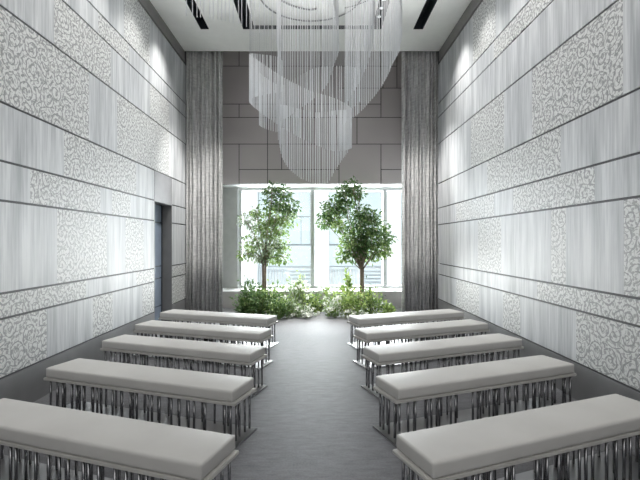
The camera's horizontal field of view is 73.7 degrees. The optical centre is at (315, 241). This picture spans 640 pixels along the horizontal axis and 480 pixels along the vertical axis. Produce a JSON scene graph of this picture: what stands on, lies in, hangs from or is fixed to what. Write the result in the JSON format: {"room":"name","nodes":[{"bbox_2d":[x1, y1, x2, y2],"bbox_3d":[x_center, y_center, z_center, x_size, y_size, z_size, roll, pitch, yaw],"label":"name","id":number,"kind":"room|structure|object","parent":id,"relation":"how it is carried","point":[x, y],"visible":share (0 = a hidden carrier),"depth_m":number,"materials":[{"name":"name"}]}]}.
{"room":"house of worship","nodes":[
{"label":"house of worship","id":0,"kind":"room"},
{"bbox_2d":[0,0,185,378],"bbox_3d":[-2.800,-1.500,4.000,0.300,6.000,13.200,0,0,0],"label":"wall","id":1,"kind":"structure","parent":0,"point":[93,92],"depth_m":4.80,"materials":[{"name":"stone"}]},
{"bbox_2d":[0,299,185,402],"bbox_3d":[-2.657,1.330,3.540,0.026,0.340,12.280,0,0,0],"label":"baseboard","id":2,"kind":"structure","parent":1,"relation":"attached to","point":[28,384],"depth_m":4.22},
{"bbox_2d":[138,0,184,61],"bbox_3d":[-2.650,-3.715,2.975,0.040,0.210,11.150,0,0,0],"label":"trim","id":3,"kind":"structure","parent":1,"relation":"attached to","point":[147,5],"depth_m":7.36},
{"bbox_2d":[153,170,171,320],"bbox_3d":[-2.798,0.164,7.423,0.304,2.672,0.869,0,0,0],"label":"door","id":4,"kind":"structure","parent":1,"relation":"in","point":[162,199],"depth_m":7.76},
{"bbox_2d":[150,0,471,50],"bbox_3d":[-0.085,-4.310,3.950,5.730,0.980,13.500,0,0,0],"label":"ceiling","id":5,"kind":"structure","parent":0,"point":[426,24],"depth_m":7.57,"materials":[{"name":"paint"}]},
{"bbox_2d":[186,51,222,311],"bbox_3d":[-2.273,-1.506,8.682,0.752,5.988,0.136,0,0,0],"label":"curtain","id":6,"kind":"object","parent":5,"relation":"hanging from","point":[204,69],"visible":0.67,"depth_m":8.67,"materials":[{"name":"grey fabric"}]},
{"bbox_2d":[186,0,401,184],"bbox_3d":[-0.007,-2.374,5.962,2.396,2.895,2.741,0,0,15],"label":"chandelier","id":7,"kind":"object","parent":5,"relation":"hanging from","point":[255,66],"visible":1,"depth_m":6.12,"materials":[{"name":"plastic"}]},
{"bbox_2d":[380,0,383,8],"bbox_3d":[1.085,-3.957,7.080,0.083,0.165,0.084,0,0,0],"label":"spotlight","id":8,"kind":"object","parent":5,"relation":"attached to","point":[381,1],"visible":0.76,"depth_m":7.05,"materials":[{"name":"grey metal"}]},
{"bbox_2d":[402,51,437,311],"bbox_3d":[2.117,-1.506,8.684,0.734,5.988,0.140,0,0,0],"label":"curtain","id":9,"kind":"object","parent":5,"relation":"hanging from","point":[419,68],"visible":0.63,"depth_m":8.68,"materials":[{"name":"grey fabric"}]},
{"bbox_2d":[223,51,401,184],"bbox_3d":[-0.085,-2.909,9.780,5.130,3.182,0.160,0,0,0],"label":"wall","id":10,"kind":"structure","parent":0,"point":[252,155],"depth_m":9.70,"materials":[{"name":"grey stone"}]},
{"bbox_2d":[223,185,401,291],"bbox_3d":[-0.085,-0.153,10.148,5.130,2.573,0.905,0,0,0],"label":"window","id":11,"kind":"structure","parent":10,"relation":"in","point":[232,194],"depth_m":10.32,"materials":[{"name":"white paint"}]},
{"bbox_2d":[223,292,401,307],"bbox_3d":[-0.085,1.317,10.150,5.130,0.367,0.900,0,0,0],"label":"trim","id":12,"kind":"structure","parent":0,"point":[395,298],"depth_m":9.70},
{"bbox_2d":[0,308,634,479],"bbox_3d":[-0.160,1.600,3.950,5.680,0.200,13.500,0,0,0],"label":"floor","id":13,"kind":"structure","parent":0,"point":[314,419],"depth_m":3.80,"materials":[{"name":"grey carpet"}]},
{"bbox_2d":[0,398,238,479],"bbox_3d":[-1.367,1.291,2.529,1.860,0.417,0.350,0,0,18],"label":"bench","id":14,"kind":"object","parent":13,"relation":"on","point":[146,448],"visible":1,"depth_m":2.40,"materials":[{"name":"white fabric"}]},
{"bbox_2d":[44,358,256,448],"bbox_3d":[-1.413,1.291,3.549,1.860,0.417,0.350,0,0,18],"label":"bench","id":15,"kind":"object","parent":13,"relation":"on","point":[203,387],"visible":0.82,"depth_m":3.44,"materials":[{"name":"fabric"}]},
{"bbox_2d":[46,358,253,401],"bbox_3d":[-1.413,1.126,3.549,1.820,0.086,0.346,0,0,18],"label":"cushion","id":16,"kind":"object","parent":15,"relation":"on","point":[198,386],"depth_m":3.41,"materials":[{"name":"white fabric"}]},
{"bbox_2d":[100,334,266,397],"bbox_3d":[-1.442,1.291,4.569,1.860,0.417,0.350,0,0,18],"label":"bench","id":17,"kind":"object","parent":13,"relation":"on","point":[170,348],"visible":0.55,"depth_m":4.43,"materials":[{"name":"fabric"}]},
{"bbox_2d":[102,334,264,362],"bbox_3d":[-1.442,1.126,4.569,1.820,0.086,0.346,0,0,18],"label":"cushion","id":18,"kind":"object","parent":17,"relation":"on","point":[134,344],"depth_m":4.43,"materials":[{"name":"white fabric"}]},
{"bbox_2d":[133,320,272,368],"bbox_3d":[-1.472,1.291,5.489,1.860,0.417,0.350,0,0,18],"label":"bench","id":19,"kind":"object","parent":13,"relation":"on","point":[254,335],"visible":0.53,"depth_m":5.34,"materials":[{"name":"fabric"}]},
{"bbox_2d":[135,320,270,340],"bbox_3d":[-1.472,1.126,5.489,1.820,0.086,0.346,0,0,18],"label":"cushion","id":20,"kind":"object","parent":19,"relation":"on","point":[182,329],"depth_m":5.34,"materials":[{"name":"white fabric"}]},
{"bbox_2d":[158,309,277,348],"bbox_3d":[-1.492,1.291,6.449,1.860,0.417,0.350,0,0,18],"label":"bench","id":21,"kind":"object","parent":13,"relation":"on","point":[209,317],"visible":0.45,"depth_m":6.30,"materials":[{"name":"fabric"}]},
{"bbox_2d":[160,309,276,324],"bbox_3d":[-1.492,1.126,6.449,1.820,0.086,0.346,0,0,18],"label":"cushion","id":22,"kind":"object","parent":21,"relation":"on","point":[209,317],"depth_m":6.30,"materials":[{"name":"white fabric"}]},
{"bbox_2d":[229,288,255,313],"bbox_3d":[-1.411,1.226,8.735,0.644,0.557,0.703,0,0,31],"label":"shrub","id":23,"kind":"object","parent":13,"relation":"on","point":[244,308],"visible":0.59,"depth_m":8.63,"materials":[{"name":"green plant"}]},
{"bbox_2d":[236,275,263,302],"bbox_3d":[-1.359,1.090,8.922,0.601,0.822,0.494,0,0,0],"label":"shrub","id":24,"kind":"object","parent":13,"relation":"on","point":[249,281],"visible":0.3,"depth_m":8.90,"materials":[{"name":"green plant"}]},
{"bbox_2d":[232,282,277,314],"bbox_3d":[-1.215,1.146,8.484,0.959,0.715,0.757,0,0,0],"label":"shrub","id":25,"kind":"object","parent":13,"relation":"on","point":[261,299],"visible":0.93,"depth_m":8.49,"materials":[{"name":"green plant"}]},
{"bbox_2d":[236,180,301,312],"bbox_3d":[-0.972,0.102,9.035,1.388,2.798,0.912,0,0,0],"label":"tree","id":26,"kind":"object","parent":13,"relation":"on","point":[264,256],"visible":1,"depth_m":8.94,"materials":[{"name":"green plant"}]},
{"bbox_2d":[261,279,289,312],"bbox_3d":[-0.880,1.125,8.800,0.710,0.762,0.811,0,0,0],"label":"shrub","id":27,"kind":"object","parent":13,"relation":"on","point":[275,289],"visible":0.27,"depth_m":8.72,"materials":[{"name":"green plant"}]},
{"bbox_2d":[265,296,290,318],"bbox_3d":[-0.762,1.257,8.342,0.601,0.494,0.562,0,0,34],"label":"shrub","id":28,"kind":"object","parent":13,"relation":"on","point":[278,309],"visible":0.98,"depth_m":8.27,"materials":[{"name":"green plant"}]},
{"bbox_2d":[279,274,308,308],"bbox_3d":[-0.462,1.066,8.872,0.654,0.875,0.572,0,0,0],"label":"flowering shrub","id":29,"kind":"object","parent":13,"relation":"on","point":[299,285],"visible":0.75,"depth_m":8.80,"materials":[{"name":"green plant"}]},
{"bbox_2d":[279,294,309,316],"bbox_3d":[-0.474,1.280,8.560,0.724,0.450,0.547,0,0,0],"label":"shrub","id":30,"kind":"object","parent":13,"relation":"on","point":[294,305],"visible":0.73,"depth_m":8.48,"materials":[{"name":"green plant"}]},
{"bbox_2d":[288,268,311,308],"bbox_3d":[-0.349,1.025,8.893,0.559,0.954,0.444,0,0,0],"label":"shrub","id":31,"kind":"object","parent":13,"relation":"on","point":[300,278],"visible":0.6,"depth_m":8.85,"materials":[{"name":"green plant"}]},
{"bbox_2d":[288,304,319,317],"bbox_3d":[-0.230,1.356,8.416,0.625,0.302,0.480,0,0,0],"label":"flowering plant","id":32,"kind":"object","parent":13,"relation":"on","point":[309,314],"visible":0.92,"depth_m":8.40,"materials":[{"name":"grey plant"}]},
{"bbox_2d":[302,288,328,312],"bbox_3d":[-0.044,1.238,8.994,0.695,0.533,0.492,0,0,40],"label":"shrub","id":33,"kind":"object","parent":13,"relation":"on","point":[313,304],"visible":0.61,"depth_m":8.96,"materials":[{"name":"green plant"}]},
{"bbox_2d":[313,281,346,311],"bbox_3d":[0.339,1.161,8.909,0.714,0.689,0.639,0,0,40],"label":"flowering shrub","id":34,"kind":"object","parent":13,"relation":"on","point":[327,292],"visible":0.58,"depth_m":8.84,"materials":[{"name":"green plant"}]},
{"bbox_2d":[323,295,346,317],"bbox_3d":[0.390,1.265,8.493,0.536,0.479,0.544,0,0,0],"label":"flowering shrub","id":35,"kind":"object","parent":13,"relation":"on","point":[330,312],"visible":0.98,"depth_m":8.41,"materials":[{"name":"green plant"}]},
{"bbox_2d":[338,267,355,312],"bbox_3d":[0.652,1.005,8.922,0.477,0.992,0.342,0,0,-40],"label":"shrub","id":36,"kind":"object","parent":13,"relation":"on","point":[348,283],"visible":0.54,"depth_m":8.92,"materials":[{"name":"green plant"}]},
{"bbox_2d":[335,283,369,317],"bbox_3d":[0.696,1.164,8.497,0.784,0.677,0.643,0,0,-29],"label":"shrub","id":37,"kind":"object","parent":13,"relation":"on","point":[349,304],"visible":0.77,"depth_m":8.43,"materials":[{"name":"green plant"}]},
{"bbox_2d":[315,176,397,304],"bbox_3d":[0.859,0.071,8.981,1.772,2.860,0.968,0,0,0],"label":"tree","id":38,"kind":"object","parent":13,"relation":"on","point":[367,241],"visible":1,"depth_m":8.89,"materials":[{"name":"green plant"}]},
{"bbox_2d":[345,305,368,318],"bbox_3d":[0.786,1.351,8.220,0.457,0.308,0.343,0,0,-15],"label":"flowering plant","id":39,"kind":"object","parent":13,"relation":"on","point":[361,311],"visible":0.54,"depth_m":8.20,"materials":[{"name":"grey plant"}]},
{"bbox_2d":[354,276,388,313],"bbox_3d":[1.116,1.091,8.769,0.893,0.829,0.748,0,0,0],"label":"shrub","id":40,"kind":"object","parent":13,"relation":"on","point":[371,304],"visible":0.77,"depth_m":8.73,"materials":[{"name":"green plant"}]},
{"bbox_2d":[380,300,395,312],"bbox_3d":[1.471,1.339,8.769,0.432,0.334,0.527,0,0,0],"label":"shrub","id":41,"kind":"object","parent":13,"relation":"on","point":[385,306],"visible":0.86,"depth_m":8.73,"materials":[{"name":"green plant"}]},
{"bbox_2d":[347,309,464,348],"bbox_3d":[1.386,1.291,6.460,1.860,0.417,0.350,0,0,-21],"label":"bench","id":42,"kind":"object","parent":13,"relation":"on","point":[381,319],"visible":0.62,"depth_m":6.29,"materials":[{"name":"fabric"}]},
{"bbox_2d":[349,309,463,324],"bbox_3d":[1.386,1.126,6.460,1.820,0.086,0.346,0,0,-21],"label":"cushion","id":43,"kind":"object","parent":42,"relation":"on","point":[411,317],"depth_m":6.31,"materials":[{"name":"white fabric"}]},
{"bbox_2d":[353,319,489,368],"bbox_3d":[1.391,1.291,5.530,1.860,0.417,0.350,0,0,-21],"label":"bench","id":44,"kind":"object","parent":13,"relation":"on","point":[379,334],"visible":0.53,"depth_m":5.36,"materials":[{"name":"fabric"}]},
{"bbox_2d":[355,319,487,340],"bbox_3d":[1.391,1.126,5.530,1.820,0.086,0.346,0,0,-21],"label":"cushion","id":45,"kind":"object","parent":44,"relation":"on","point":[443,328],"depth_m":5.39,"materials":[{"name":"white fabric"}]},
{"bbox_2d":[361,333,523,397],"bbox_3d":[1.396,1.291,4.600,1.860,0.417,0.350,0,0,-21],"label":"bench","id":46,"kind":"object","parent":13,"relation":"on","point":[426,350],"visible":0.62,"depth_m":4.45,"materials":[{"name":"fabric"}]},
{"bbox_2d":[363,333,521,362],"bbox_3d":[1.396,1.126,4.600,1.820,0.086,0.346,0,0,-21],"label":"cushion","id":47,"kind":"object","parent":46,"relation":"on","point":[405,352],"depth_m":4.46,"materials":[{"name":"white fabric"}]},
{"bbox_2d":[373,355,576,445],"bbox_3d":[1.391,1.291,3.630,1.860,0.417,0.350,0,0,-21],"label":"bench","id":48,"kind":"object","parent":13,"relation":"on","point":[437,383],"visible":0.82,"depth_m":3.52,"materials":[{"name":"fabric"}]},
{"bbox_2d":[376,355,573,399],"bbox_3d":[1.391,1.126,3.630,1.820,0.086,0.346,0,0,-21],"label":"cushion","id":49,"kind":"object","parent":48,"relation":"on","point":[460,379],"depth_m":3.49,"materials":[{"name":"white fabric"}]},
{"bbox_2d":[393,394,639,479],"bbox_3d":[1.361,1.291,2.580,1.860,0.417,0.350,0,0,-21],"label":"bench","id":50,"kind":"object","parent":13,"relation":"on","point":[456,451],"visible":1,"depth_m":2.48,"materials":[{"name":"fabric"}]},
{"bbox_2d":[438,0,639,392],"bbox_3d":[2.630,-1.500,4.000,0.300,6.000,13.200,0,0,0],"label":"wall","id":51,"kind":"structure","parent":0,"point":[539,100],"depth_m":4.55,"materials":[{"name":"stone"}]},
{"bbox_2d":[439,0,482,61],"bbox_3d":[2.480,-3.715,2.975,0.040,0.210,11.150,0,0,0],"label":"trim","id":52,"kind":"structure","parent":51,"relation":"attached to","point":[474,4],"depth_m":7.32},
{"bbox_2d":[438,299,639,400],"bbox_3d":[2.487,1.330,3.540,0.026,0.340,12.280,0,0,0],"label":"baseboard","id":53,"kind":"structure","parent":51,"relation":"attached to","point":[587,384],"depth_m":4.06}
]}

